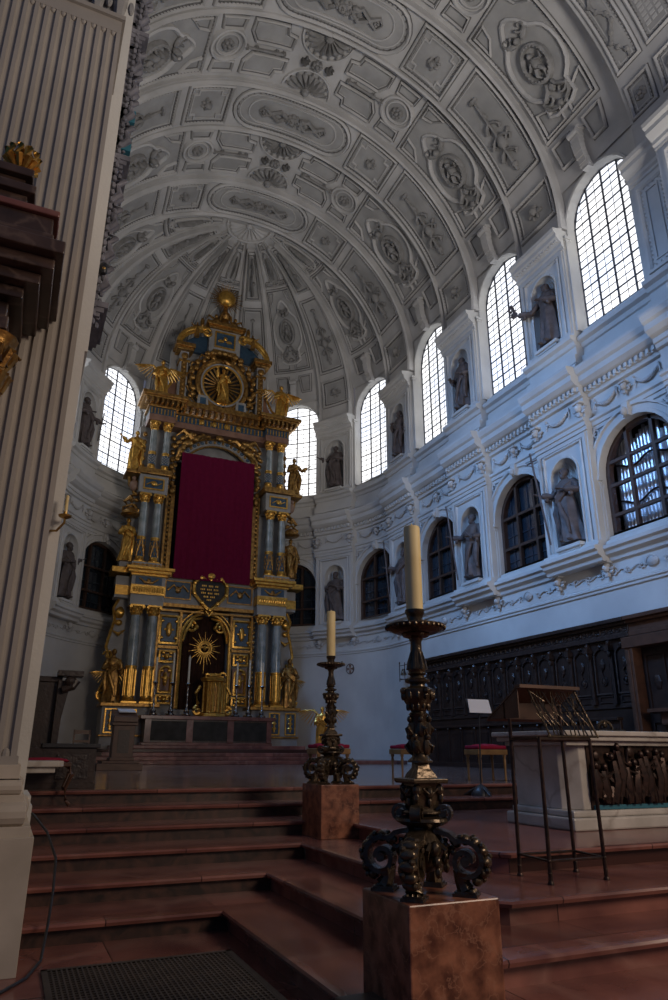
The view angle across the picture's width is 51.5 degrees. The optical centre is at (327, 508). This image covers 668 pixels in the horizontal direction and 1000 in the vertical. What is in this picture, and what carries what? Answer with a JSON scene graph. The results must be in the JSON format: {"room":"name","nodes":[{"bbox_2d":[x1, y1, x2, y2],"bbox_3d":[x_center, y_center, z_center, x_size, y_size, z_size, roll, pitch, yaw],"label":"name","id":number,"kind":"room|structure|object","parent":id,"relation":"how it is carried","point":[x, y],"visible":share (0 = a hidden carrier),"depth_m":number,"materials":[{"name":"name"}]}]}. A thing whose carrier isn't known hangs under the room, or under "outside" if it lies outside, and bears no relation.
{"room":"church","nodes":[
{"label":"church","id":0,"kind":"room"},
{"bbox_2d":[17,0,153,822],"bbox_3d":[-4.157,-5.923,8.964,3.596,20.000,1.140,9,-21,-22],"label":"wall pier","id":1,"kind":"object","parent":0,"point":[115,165],"visible":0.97,"depth_m":8.13,"materials":[{"name":"paint"}]},
{"bbox_2d":[49,511,71,531],"bbox_3d":[-2.655,0.133,6.841,0.250,0.201,0.126,-7,-21,20],"label":"wall sconce","id":2,"kind":"object","parent":1,"relation":"attached to","point":[64,515],"visible":0.98,"depth_m":6.81,"materials":[{"name":"gold metal"}]},
{"bbox_2d":[64,495,69,511],"bbox_3d":[-2.596,-0.054,6.883,0.032,0.180,0.030,9,-21,-22],"label":"candle","id":3,"kind":"object","parent":2,"relation":"on","point":[67,496],"visible":1,"depth_m":6.87,"materials":[{"name":"beige wax"}]},
{"bbox_2d":[99,262,107,274],"bbox_3d":[-2.633,-2.814,8.110,0.113,0.140,0.088,-8,-21,23],"label":"spot lamp","id":4,"kind":"object","parent":1,"relation":"attached to","point":[103,269],"visible":0.97,"depth_m":8.07,"materials":[{"name":"metal"}]},
{"bbox_2d":[175,617,224,709],"bbox_3d":[-5.507,6.766,30.206,2.040,4.050,0.100,9,-21,-22],"label":"niche","id":5,"kind":"object","parent":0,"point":[206,625],"depth_m":30.25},
{"bbox_2d":[40,356,400,759],"bbox_3d":[-5.263,1.589,31.228,15.480,18.700,7.938,9,-21,-22],"label":"wall","id":6,"kind":"structure","parent":0,"point":[330,521],"depth_m":31.50,"materials":[{"name":"paint"}]},
{"bbox_2d":[57,542,85,598],"bbox_3d":[-10.612,2.532,28.511,0.887,2.357,1.755,-2,-19,5],"label":"saint statue","id":7,"kind":"object","parent":6,"relation":"attached to","point":[67,577],"visible":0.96,"depth_m":28.06,"materials":[{"name":"stone"}]},
{"bbox_2d":[78,397,105,447],"bbox_3d":[-10.430,-3.794,30.716,0.857,2.357,1.575,-15,-25,38],"label":"saint statue","id":8,"kind":"object","parent":6,"relation":"attached to","point":[86,432],"visible":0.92,"depth_m":30.23,"materials":[{"name":"stone"}]},
{"bbox_2d":[79,542,117,614],"bbox_3d":[-10.347,3.019,30.747,0.295,3.145,2.797,-9,-21,25],"label":"window","id":9,"kind":"structure","parent":6,"relation":"in","point":[96,591],"depth_m":30.99,"materials":[{"name":"black glass"}]},
{"bbox_2d":[97,367,135,473],"bbox_3d":[-10.369,-4.328,33.344,0.206,5.420,2.910,-9,-21,25],"label":"window","id":10,"kind":"structure","parent":6,"relation":"in","point":[119,408],"depth_m":33.68,"materials":[{"name":"grey glass"}]},
{"bbox_2d":[284,408,317,495],"bbox_3d":[-1.645,-3.014,36.980,2.889,5.420,0.211,-5,-20,15],"label":"window","id":11,"kind":"structure","parent":6,"relation":"in","point":[301,447],"depth_m":37.03,"materials":[{"name":"grey glass"}]},
{"bbox_2d":[289,565,315,626],"bbox_3d":[-1.700,4.321,34.350,2.777,3.145,0.300,-5,-20,15],"label":"window","id":12,"kind":"structure","parent":6,"relation":"in","point":[304,615],"depth_m":34.17,"materials":[{"name":"black glass"}]},
{"bbox_2d":[316,446,342,487],"bbox_3d":[0.152,-2.125,35.188,1.645,2.255,0.798,-14,-24,35],"label":"statue","id":13,"kind":"object","parent":6,"relation":"attached to","point":[333,470],"visible":0.97,"depth_m":34.85,"materials":[{"name":"stone"}]},
{"bbox_2d":[324,572,343,620],"bbox_3d":[0.314,4.109,32.870,0.971,2.357,0.900,0,-19,1],"label":"saint statue","id":14,"kind":"object","parent":6,"relation":"attached to","point":[333,599],"visible":0.96,"depth_m":32.66,"materials":[{"name":"stone"}]},
{"bbox_2d":[341,661,353,673],"bbox_3d":[0.893,7.233,31.529,0.620,0.580,0.248,-16,-25,39],"label":"cross","id":15,"kind":"object","parent":6,"relation":"attached to","point":[352,668],"visible":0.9,"depth_m":31.52,"materials":[{"name":"black metal"}]},
{"bbox_2d":[0,764,667,999],"bbox_3d":[3.261,5.022,11.362,44.000,0.997,48.000,9,-21,-22],"label":"floor","id":16,"kind":"structure","parent":0,"point":[141,873],"depth_m":6.20,"materials":[{"name":"red stone"}]},
{"bbox_2d":[0,812,56,994],"bbox_3d":[-2.204,2.837,5.144,0.286,0.955,1.627,6,-20,-16],"label":"cable","id":17,"kind":"object","parent":16,"relation":"on","point":[26,977],"visible":1,"depth_m":5.38,"materials":[{"name":"black rubber"}]},
{"bbox_2d":[26,760,63,772],"bbox_3d":[-3.254,3.111,7.293,0.760,0.860,0.600,9,-21,-22],"label":"marble credence","id":18,"kind":"object","parent":16,"relation":"on","point":[33,766],"visible":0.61,"depth_m":7.25,"materials":[{"name":"white stone"}]},
{"bbox_2d":[28,757,73,805],"bbox_3d":[-3.511,3.339,8.482,0.715,0.559,0.400,9,-21,-22],"label":"stool","id":19,"kind":"object","parent":16,"relation":"on","point":[67,764],"visible":0.42,"depth_m":8.47,"materials":[{"name":"brown wood"}]},
{"bbox_2d":[28,757,68,761],"bbox_3d":[-3.510,3.118,8.560,0.600,0.090,0.380,9,-21,-22],"label":"seat cushion","id":20,"kind":"object","parent":19,"relation":"on","point":[34,758],"depth_m":8.50,"materials":[{"name":"red fabric"}]},
{"bbox_2d":[30,670,83,747],"bbox_3d":[-3.973,3.075,9.793,0.840,1.580,0.780,9,-21,-22],"label":"stall","id":21,"kind":"object","parent":16,"relation":"on","point":[52,693],"visible":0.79,"depth_m":10.09,"materials":[{"name":"brown wood"}]},
{"bbox_2d":[24,743,100,788],"bbox_3d":[-3.607,3.384,9.117,1.080,0.555,0.440,9,-21,-22],"label":"desk","id":22,"kind":"object","parent":16,"relation":"on","point":[82,757],"visible":0.73,"depth_m":9.01,"materials":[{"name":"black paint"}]},
{"bbox_2d":[0,0,134,979],"bbox_3d":[-3.991,-2.753,6.665,3.620,12.500,1.405,9,-21,-22],"label":"fluted pilaster","id":23,"kind":"object","parent":16,"relation":"on","point":[59,59],"visible":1,"depth_m":6.45,"materials":[{"name":"paint"}]},
{"bbox_2d":[0,160,65,396],"bbox_3d":[-3.656,-0.267,4.804,2.900,5.780,1.040,9,-21,-22],"label":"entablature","id":24,"kind":"object","parent":23,"relation":"attached to","point":[32,254],"visible":1,"depth_m":5.61,"materials":[{"name":"brown wood"}]},
{"bbox_2d":[2,142,41,177],"bbox_3d":[-2.681,-3.050,6.077,0.318,0.323,0.321,9,-21,-22],"label":"gilded ornament","id":25,"kind":"object","parent":24,"relation":"on","point":[21,156],"visible":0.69,"depth_m":5.98,"materials":[{"name":"gold metal"}]},
{"bbox_2d":[72,730,90,743],"bbox_3d":[-6.171,6.037,17.358,0.440,0.960,0.425,11,-22,-28],"label":"wooden chair","id":26,"kind":"object","parent":16,"relation":"on","point":[75,731],"visible":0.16,"depth_m":17.62,"materials":[{"name":"brown wood"}]},
{"bbox_2d":[95,709,142,770],"bbox_3d":[-5.269,5.819,17.506,1.100,1.477,1.000,9,-21,-22],"label":"ambo","id":27,"kind":"object","parent":16,"relation":"on","point":[123,724],"visible":0.94,"depth_m":17.29,"materials":[{"name":"grey stone"}]},
{"bbox_2d":[118,709,135,712],"bbox_3d":[-5.166,5.182,17.776,0.420,0.107,0.293,10,-21,-25],"label":"paper","id":28,"kind":"object","parent":27,"relation":"on","point":[119,710],"visible":1,"depth_m":17.73,"materials":[{"name":"grey paper"}]},
{"bbox_2d":[40,949,286,999],"bbox_3d":[-0.903,2.968,4.074,1.370,0.015,2.350,9,-21,-22],"label":"floor grate","id":29,"kind":"object","parent":16,"relation":"on","point":[222,974],"visible":1,"depth_m":4.63,"materials":[{"name":"metal"}]},
{"bbox_2d":[96,745,406,764],"bbox_3d":[-5.261,10.073,28.421,16.400,0.650,8.600,9,-21,-22],"label":"steps","id":30,"kind":"structure","parent":16,"relation":"on","point":[145,754],"depth_m":25.68,"materials":[{"name":"red stone"}]},
{"bbox_2d":[94,285,302,748],"bbox_3d":[-5.252,-0.894,32.453,8.769,22.997,2.220,9,-21,-22],"label":"altarpiece","id":31,"kind":"object","parent":30,"relation":"on","point":[221,626],"visible":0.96,"depth_m":31.06,"materials":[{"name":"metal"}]},
{"bbox_2d":[89,649,124,702],"bbox_3d":[-8.641,6.665,27.735,1.745,2.139,0.767,9,-21,-22],"label":"gilded statue","id":32,"kind":"object","parent":31,"relation":"on","point":[110,682],"visible":0.91,"depth_m":27.61,"materials":[{"name":"gold metal"}]},
{"bbox_2d":[116,518,136,561],"bbox_3d":[-8.624,1.299,29.779,0.673,1.940,0.628,-4,-20,13],"label":"gilded statue","id":33,"kind":"object","parent":31,"relation":"on","point":[128,531],"visible":1,"depth_m":29.62,"materials":[{"name":"gold metal"}]},
{"bbox_2d":[120,431,145,468],"bbox_3d":[-8.741,-2.689,30.905,0.660,1.990,1.133,-13,-23,33],"label":"gilded statue","id":34,"kind":"object","parent":31,"relation":"on","point":[136,453],"visible":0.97,"depth_m":30.91,"materials":[{"name":"gold metal"}]},
{"bbox_2d":[135,360,184,392],"bbox_3d":[-7.793,-6.121,32.527,2.487,1.990,0.814,9,-21,-22],"label":"angel","id":35,"kind":"object","parent":31,"relation":"on","point":[161,373],"visible":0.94,"depth_m":32.51,"materials":[{"name":"gold metal"}]},
{"bbox_2d":[169,462,180,568],"bbox_3d":[-5.410,0.642,32.187,3.700,5.480,0.070,9,-21,-22],"label":"picture frame","id":36,"kind":"object","parent":31,"relation":"on","point":[178,469],"depth_m":31.58,"materials":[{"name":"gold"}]},
{"bbox_2d":[191,322,204,337],"bbox_3d":[-6.505,-8.958,34.479,0.687,0.846,0.254,9,-21,-22],"label":"gilded putto","id":37,"kind":"object","parent":31,"relation":"attached to","point":[196,335],"visible":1,"depth_m":34.40,"materials":[{"name":"gold metal"}]},
{"bbox_2d":[172,452,254,584],"bbox_3d":[-5.122,0.412,31.603,3.500,5.930,0.105,9,-21,-22],"label":"veil","id":38,"kind":"object","parent":31,"relation":"hanging from","point":[215,513],"visible":1,"depth_m":31.54,"materials":[{"name":"fabric"}]},
{"bbox_2d":[180,438,250,463],"bbox_3d":[-5.255,-2.666,33.009,3.893,1.404,0.259,9,-21,-22],"label":"arch","id":39,"kind":"object","parent":31,"relation":"attached to","point":[230,447],"depth_m":33.02,"materials":[{"name":"gold metal"}]},
{"bbox_2d":[216,366,231,404],"bbox_3d":[-5.134,-6.059,33.865,0.836,1.841,0.618,9,-21,-22],"label":"gilded statue","id":40,"kind":"object","parent":31,"relation":"on","point":[222,386],"visible":1,"depth_m":33.71,"materials":[{"name":"gold metal"}]},
{"bbox_2d":[248,336,258,350],"bbox_3d":[-3.854,-8.559,35.584,0.687,0.846,0.254,9,-21,-22],"label":"gilded putto","id":41,"kind":"object","parent":31,"relation":"attached to","point":[252,348],"visible":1,"depth_m":35.51,"materials":[{"name":"gold metal"}]},
{"bbox_2d":[258,386,301,415],"bbox_3d":[-2.343,-5.301,34.795,2.487,1.990,0.817,9,-21,-22],"label":"angel","id":42,"kind":"object","parent":31,"relation":"on","point":[282,403],"visible":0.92,"depth_m":34.73,"materials":[{"name":"gold metal"}]},
{"bbox_2d":[284,539,299,578],"bbox_3d":[-1.760,2.346,32.679,0.644,1.940,0.824,-15,-25,37],"label":"gilded statue","id":43,"kind":"object","parent":31,"relation":"on","point":[292,557],"visible":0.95,"depth_m":32.48,"materials":[{"name":"gold metal"}]},
{"bbox_2d":[280,659,305,707],"bbox_3d":[-1.672,7.713,30.634,1.745,2.139,0.752,9,-21,-22],"label":"gilded statue","id":44,"kind":"object","parent":31,"relation":"on","point":[289,675],"visible":0.9,"depth_m":30.48,"materials":[{"name":"gold metal"}]},
{"bbox_2d":[287,458,310,494],"bbox_3d":[-1.425,-1.587,33.954,1.113,1.990,0.672,-3,-20,9],"label":"gilded statue","id":45,"kind":"object","parent":31,"relation":"on","point":[294,478],"visible":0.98,"depth_m":33.82,"materials":[{"name":"gold metal"}]},
{"bbox_2d":[137,715,274,745],"bbox_3d":[-4.872,8.957,27.890,5.500,1.110,0.940,9,-21,-22],"label":"altar table","id":46,"kind":"object","parent":30,"relation":"on","point":[155,729],"visible":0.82,"depth_m":27.49,"materials":[{"name":"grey stone"}]},
{"bbox_2d":[147,681,157,714],"bbox_3d":[-6.854,7.471,27.304,0.390,1.290,0.382,9,-21,-22],"label":"candlestick","id":47,"kind":"object","parent":46,"relation":"on","point":[153,710],"visible":0.94,"depth_m":27.20,"materials":[{"name":"silver metal"}]},
{"bbox_2d":[154,656,158,681],"bbox_3d":[-6.857,6.392,27.701,0.090,1.010,0.086,9,-21,-22],"label":"candle","id":48,"kind":"object","parent":47,"relation":"on","point":[157,658],"visible":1,"depth_m":27.66,"materials":[{"name":"beige wax"}]},
{"bbox_2d":[165,682,174,714],"bbox_3d":[-6.232,7.565,27.563,0.390,1.290,0.382,9,-21,-22],"label":"candlestick","id":49,"kind":"object","parent":46,"relation":"on","point":[170,710],"visible":0.88,"depth_m":27.47,"materials":[{"name":"silver metal"}]},
{"bbox_2d":[171,653,175,681],"bbox_3d":[-6.235,6.391,27.992,0.090,1.210,0.086,9,-21,-22],"label":"candle","id":50,"kind":"object","parent":49,"relation":"on","point":[174,655],"visible":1,"depth_m":27.95,"materials":[{"name":"beige wax"}]},
{"bbox_2d":[181,683,190,715],"bbox_3d":[-5.647,7.653,27.806,0.390,1.290,0.382,9,-21,-22],"label":"candlestick","id":51,"kind":"object","parent":46,"relation":"on","point":[186,711],"visible":0.94,"depth_m":27.71,"materials":[{"name":"silver metal"}]},
{"bbox_2d":[187,656,190,682],"bbox_3d":[-5.650,6.526,28.220,0.090,1.110,0.086,9,-21,-22],"label":"candle","id":52,"kind":"object","parent":51,"relation":"on","point":[189,665],"visible":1,"depth_m":28.17,"materials":[{"name":"beige wax"}]},
{"bbox_2d":[192,672,231,716],"bbox_3d":[-4.770,7.620,28.464,1.245,1.795,1.350,-10,-22,26],"label":"tabernacle","id":53,"kind":"object","parent":46,"relation":"on","point":[213,697],"visible":0.94,"depth_m":28.15,"materials":[{"name":"gold metal"}]},
{"bbox_2d":[230,685,239,716],"bbox_3d":[-3.782,7.934,28.583,0.390,1.290,0.382,9,-21,-22],"label":"candlestick","id":54,"kind":"object","parent":46,"relation":"on","point":[235,712],"visible":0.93,"depth_m":28.47,"materials":[{"name":"silver metal"}]},
{"bbox_2d":[236,663,238,684],"bbox_3d":[-3.785,6.878,28.972,0.090,0.960,0.086,9,-21,-22],"label":"candle","id":55,"kind":"object","parent":54,"relation":"on","point":[237,671],"visible":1,"depth_m":28.93,"materials":[{"name":"beige wax"}]},
{"bbox_2d":[243,685,251,716],"bbox_3d":[-3.288,8.008,28.789,0.390,1.290,0.382,9,-21,-22],"label":"candlestick","id":56,"kind":"object","parent":46,"relation":"on","point":[248,713],"visible":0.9,"depth_m":28.69,"materials":[{"name":"silver metal"}]},
{"bbox_2d":[248,660,250,684],"bbox_3d":[-3.291,6.881,29.202,0.090,1.110,0.086,9,-21,-22],"label":"candle","id":57,"kind":"object","parent":56,"relation":"on","point":[249,679],"visible":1,"depth_m":29.15,"materials":[{"name":"beige wax"}]},
{"bbox_2d":[256,686,264,717],"bbox_3d":[-2.758,8.088,29.010,0.390,1.290,0.382,9,-21,-22],"label":"candlestick","id":58,"kind":"object","parent":46,"relation":"on","point":[261,713],"visible":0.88,"depth_m":28.90,"materials":[{"name":"silver metal"}]},
{"bbox_2d":[261,663,263,685],"bbox_3d":[-2.761,7.008,29.407,0.090,1.010,0.086,9,-21,-22],"label":"candle","id":59,"kind":"object","parent":58,"relation":"on","point":[262,683],"visible":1,"depth_m":29.36,"materials":[{"name":"beige wax"}]},
{"bbox_2d":[307,743,350,781],"bbox_3d":[0.013,4.245,11.615,0.620,0.610,0.440,9,-21,-22],"label":"stool","id":60,"kind":"object","parent":16,"relation":"on","point":[312,748],"visible":0.37,"depth_m":11.57,"materials":[{"name":"brown wood"}]},
{"bbox_2d":[308,743,349,747],"bbox_3d":[0.015,4.000,11.700,0.600,0.090,0.420,9,-21,-22],"label":"seat cushion","id":61,"kind":"object","parent":60,"relation":"on","point":[316,745],"depth_m":11.59,"materials":[{"name":"red fabric"}]},
{"bbox_2d":[302,783,358,839],"bbox_3d":[0.029,3.678,8.461,0.500,0.590,0.600,9,-21,-22],"label":"marble pedestal","id":62,"kind":"object","parent":16,"relation":"on","point":[330,811],"visible":0.9,"depth_m":8.23,"materials":[{"name":"brown stone"}]},
{"bbox_2d":[302,656,359,784],"bbox_3d":[0.038,2.665,8.818,0.579,1.558,0.579,9,-21,-22],"label":"candlestick","id":63,"kind":"object","parent":62,"relation":"on","point":[330,763],"visible":1,"depth_m":8.65,"materials":[{"name":"brown metal"}]},
{"bbox_2d":[327,611,334,655],"bbox_3d":[0.043,1.642,9.175,0.116,0.610,0.116,9,-21,-22],"label":"pillar candle","id":64,"kind":"object","parent":63,"relation":"on","point":[330,614],"visible":0.96,"depth_m":9.12,"materials":[{"name":"beige wax"}]},
{"bbox_2d":[326,656,335,661],"bbox_3d":[0.042,1.985,9.055,0.120,0.117,0.120,9,-21,-22],"label":"socket","id":65,"kind":"object","parent":63,"relation":"attached to","point":[330,658],"depth_m":9.02,"materials":[{"name":"brown metal"}]},
{"bbox_2d":[389,744,428,778],"bbox_3d":[1.504,4.632,12.700,0.620,0.610,0.440,9,-21,-22],"label":"stool","id":66,"kind":"object","parent":16,"relation":"on","point":[400,749],"visible":0.5,"depth_m":12.57,"materials":[{"name":"brown wood"}]},
{"bbox_2d":[390,744,404,748],"bbox_3d":[1.506,4.387,12.786,0.600,0.090,0.420,9,-21,-22],"label":"seat cushion","id":67,"kind":"object","parent":66,"relation":"on","point":[400,746],"depth_m":12.62,"materials":[{"name":"red fabric"}]},
{"bbox_2d":[363,882,504,999],"bbox_3d":[0.527,2.300,3.535,0.530,0.605,0.500,9,-21,-22],"label":"marble pedestal","id":68,"kind":"object","parent":16,"relation":"on","point":[444,947],"visible":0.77,"depth_m":3.38,"materials":[{"name":"brown stone"}]},
{"bbox_2d":[358,608,492,903],"bbox_3d":[0.514,1.307,3.874,0.556,1.494,0.556,9,-21,-22],"label":"candlestick","id":69,"kind":"object","parent":68,"relation":"on","point":[424,847],"visible":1,"depth_m":3.71,"materials":[{"name":"brown metal"}]},
{"bbox_2d":[404,524,422,608],"bbox_3d":[0.518,0.347,4.209,0.100,0.540,0.100,9,-21,-22],"label":"pillar candle","id":70,"kind":"object","parent":69,"relation":"on","point":[412,550],"visible":0.94,"depth_m":4.17,"materials":[{"name":"beige wax"}]},
{"bbox_2d":[405,608,424,619],"bbox_3d":[0.517,0.655,4.102,0.115,0.112,0.115,9,-21,-22],"label":"socket","id":71,"kind":"object","parent":69,"relation":"attached to","point":[413,613],"depth_m":4.07,"materials":[{"name":"brown metal"}]},
{"bbox_2d":[464,698,491,796],"bbox_3d":[2.416,3.735,10.894,0.475,1.450,0.429,9,-21,-22],"label":"music stand","id":72,"kind":"object","parent":16,"relation":"on","point":[480,790],"visible":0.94,"depth_m":10.72,"materials":[{"name":"black paint"}]},
{"bbox_2d":[468,699,491,712],"bbox_3d":[2.427,3.162,11.096,0.460,0.215,0.130,9,-21,-22],"label":"sheet music","id":73,"kind":"object","parent":72,"relation":"on","point":[475,705],"visible":0.86,"depth_m":11.09,"materials":[{"name":"grey paper"}]},
{"bbox_2d":[464,744,507,780],"bbox_3d":[2.796,4.466,12.206,0.620,0.610,0.440,9,-21,-22],"label":"stool","id":74,"kind":"object","parent":16,"relation":"on","point":[486,749],"visible":0.84,"depth_m":12.13,"materials":[{"name":"brown wood"}]},
{"bbox_2d":[465,744,505,748],"bbox_3d":[2.797,4.220,12.292,0.600,0.090,0.420,9,-21,-22],"label":"seat cushion","id":75,"kind":"object","parent":74,"relation":"on","point":[476,746],"depth_m":12.14,"materials":[{"name":"red fabric"}]},
{"bbox_2d":[425,617,634,768],"bbox_3d":[5.539,6.068,21.584,1.120,3.800,9.960,9,-21,-22],"label":"choir stalls","id":76,"kind":"object","parent":16,"relation":"on","point":[590,657],"visible":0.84,"depth_m":20.95,"materials":[{"name":"brown wood"}]},
{"bbox_2d":[486,684,609,885],"bbox_3d":[1.893,2.336,6.018,0.680,1.529,0.696,9,-21,-22],"label":"lectern","id":77,"kind":"object","parent":16,"relation":"on","point":[525,702],"visible":1,"depth_m":6.00,"materials":[{"name":"black metal"}]},
{"bbox_2d":[527,689,598,738],"bbox_3d":[2.036,1.777,6.010,0.578,0.409,0.218,9,-21,-22],"label":"grille","id":78,"kind":"object","parent":77,"relation":"attached to","point":[549,736],"depth_m":6.00,"materials":[{"name":"brown metal"}]},
{"bbox_2d":[491,730,667,831],"bbox_3d":[4.402,3.450,8.929,4.500,1.040,1.330,9,-21,-22],"label":"altar","id":79,"kind":"object","parent":16,"relation":"on","point":[631,767],"visible":0.98,"depth_m":7.95,"materials":[{"name":"beige stone"}]},
{"bbox_2d":[589,720,624,730],"bbox_3d":[3.496,2.740,8.734,0.420,0.152,0.240,9,-21,-22],"label":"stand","id":80,"kind":"object","parent":79,"relation":"on","point":[604,723],"visible":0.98,"depth_m":8.71,"materials":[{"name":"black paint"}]},
{"bbox_3d":[-0.136,5.899,16.180,0.472,0.500,0.472,9,-21,-22],"label":"pedestal","id":81,"kind":"object","parent":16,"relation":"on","visible":0},
{"bbox_2d":[297,707,348,743],"bbox_3d":[-0.136,5.190,16.388,1.283,0.975,0.458,-1,-19,5],"label":"angel","id":82,"kind":"object","parent":81,"relation":"on","point":[319,721],"visible":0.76,"depth_m":16.45,"materials":[{"name":"gold metal"}]},
{"bbox_3d":[0.146,2.519,3.361,0.240,0.074,0.160,9,-21,-22],"label":"block","id":83,"kind":"object","parent":16,"relation":"on","visible":0},
{"bbox_2d":[335,992,384,999],"bbox_3d":[0.164,2.446,3.395,0.220,0.074,0.160,9,-21,-22],"label":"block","id":84,"kind":"object","parent":83,"relation":"on","point":[368,995],"visible":1,"depth_m":3.42,"materials":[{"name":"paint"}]},
{"bbox_2d":[86,0,667,420],"bbox_3d":[-1.525,-11.940,26.671,15.159,7.985,26.147,9,-21,-22],"label":"ceiling","id":85,"kind":"structure","parent":0,"point":[352,169],"depth_m":27.07,"materials":[{"name":"grey paint"}]},
{"bbox_2d":[395,814,450,878],"bbox_3d":[0.511,1.792,3.704,0.296,0.298,0.296,-7,-21,20],"label":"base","id":86,"kind":"object","parent":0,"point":[434,848],"depth_m":3.63,"materials":[{"name":"brown metal"}]},
{"bbox_2d":[377,100,667,763],"bbox_3d":[6.391,-1.343,22.675,1.810,18.700,19.190,9,-21,-22],"label":"wall","id":87,"kind":"structure","parent":0,"point":[575,393],"depth_m":22.03,"materials":[{"name":"paint"}]},
{"bbox_2d":[360,379,386,482],"bbox_3d":[2.550,-3.959,34.219,0.240,5.420,2.869,13,-23,-33],"label":"window","id":88,"kind":"structure","parent":87,"relation":"in","point":[373,411],"depth_m":34.61,"materials":[{"name":"grey glass"}]},
{"bbox_2d":[361,549,390,619],"bbox_3d":[2.463,3.385,31.612,0.328,3.145,2.760,13,-23,-33],"label":"window","id":89,"kind":"structure","parent":87,"relation":"in","point":[374,587],"depth_m":32.04,"materials":[{"name":"black glass"}]},
{"bbox_2d":[382,541,405,605],"bbox_3d":[3.039,2.635,29.412,1.700,2.890,0.812,-16,-25,39],"label":"saint statue","id":90,"kind":"object","parent":87,"relation":"attached to","point":[399,580],"visible":0.66,"depth_m":29.10,"materials":[{"name":"stone"}]},
{"bbox_2d":[390,411,404,457],"bbox_3d":[3.255,-3.448,31.358,1.118,2.255,0.779,-16,-25,39],"label":"statue","id":91,"kind":"object","parent":87,"relation":"attached to","point":[397,427],"visible":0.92,"depth_m":31.08,"materials":[{"name":"stone"}]},
{"bbox_2d":[399,662,407,679],"bbox_3d":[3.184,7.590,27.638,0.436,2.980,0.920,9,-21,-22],"label":"bell","id":92,"kind":"object","parent":87,"relation":"attached to","point":[403,673],"visible":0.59,"depth_m":28.02,"materials":[{"name":"metal"}]},
{"bbox_2d":[421,325,446,443],"bbox_3d":[4.799,-5.467,29.873,0.095,5.420,2.740,9,-21,-22],"label":"window","id":93,"kind":"structure","parent":87,"relation":"in","point":[432,363],"depth_m":30.25,"materials":[{"name":"grey glass"}]},
{"bbox_2d":[427,518,456,599],"bbox_3d":[4.705,1.881,27.278,0.180,3.145,2.640,9,-21,-22],"label":"window","id":94,"kind":"structure","parent":87,"relation":"in","point":[441,566],"depth_m":27.70,"materials":[{"name":"black glass"}]},
{"bbox_2d":[447,358,470,410],"bbox_3d":[5.212,-4.943,27.053,0.855,2.255,1.187,9,-21,-22],"label":"statue","id":95,"kind":"object","parent":87,"relation":"attached to","point":[461,378],"visible":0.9,"depth_m":26.74,"materials":[{"name":"stone"}]},
{"bbox_2d":[445,506,482,579],"bbox_3d":[5.077,1.107,25.091,0.964,2.942,1.617,9,-21,-22],"label":"saint statue","id":96,"kind":"object","parent":87,"relation":"attached to","point":[473,557],"visible":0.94,"depth_m":24.60,"materials":[{"name":"stone"}]},
{"bbox_2d":[486,256,527,394],"bbox_3d":[6.779,-6.934,25.649,0.095,5.420,2.740,9,-21,-22],"label":"window","id":97,"kind":"structure","parent":87,"relation":"in","point":[506,336],"depth_m":25.96,"materials":[{"name":"grey glass"}]},
{"bbox_2d":[501,475,547,573],"bbox_3d":[6.686,0.414,23.054,0.180,3.145,2.640,9,-21,-22],"label":"window","id":98,"kind":"structure","parent":87,"relation":"in","point":[522,520],"depth_m":23.34,"materials":[{"name":"black glass"}]},
{"bbox_2d":[507,284,560,348],"bbox_3d":[6.862,-6.362,23.126,1.909,2.357,0.876,-13,-23,34],"label":"statue","id":99,"kind":"object","parent":87,"relation":"attached to","point":[549,321],"visible":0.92,"depth_m":22.60,"materials":[{"name":"stone"}]},
{"bbox_2d":[526,454,585,545],"bbox_3d":[6.881,-0.443,20.948,1.686,3.145,0.866,-11,-22,30],"label":"saint statue","id":100,"kind":"object","parent":87,"relation":"attached to","point":[567,516],"visible":0.97,"depth_m":20.52,"materials":[{"name":"stone"}]},
{"bbox_2d":[574,158,643,326],"bbox_3d":[8.759,-8.400,21.425,0.095,5.420,2.740,9,-21,-22],"label":"window","id":101,"kind":"structure","parent":87,"relation":"in","point":[611,271],"depth_m":21.57,"materials":[{"name":"grey glass"}]},
{"bbox_2d":[606,414,667,535],"bbox_3d":[8.666,-1.048,18.829,0.180,3.135,2.640,9,-21,-22],"label":"window","id":102,"kind":"structure","parent":87,"relation":"in","point":[624,432],"depth_m":19.10,"materials":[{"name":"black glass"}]},
{"bbox_2d":[614,419,667,529],"bbox_3d":[9.096,-1.038,19.027,1.200,4.640,3.480,9,-21,-22],"label":"pipe organ","id":103,"kind":"object","parent":87,"relation":"attached to","point":[648,486],"visible":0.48,"depth_m":19.40,"materials":[{"name":"metal"}]},
{"bbox_2d":[620,606,667,731],"bbox_3d":[8.169,4.258,16.371,0.780,3.800,2.220,9,-21,-22],"label":"doorway","id":104,"kind":"structure","parent":87,"relation":"in","point":[645,648],"depth_m":16.93,"materials":[{"name":"brown wood"}]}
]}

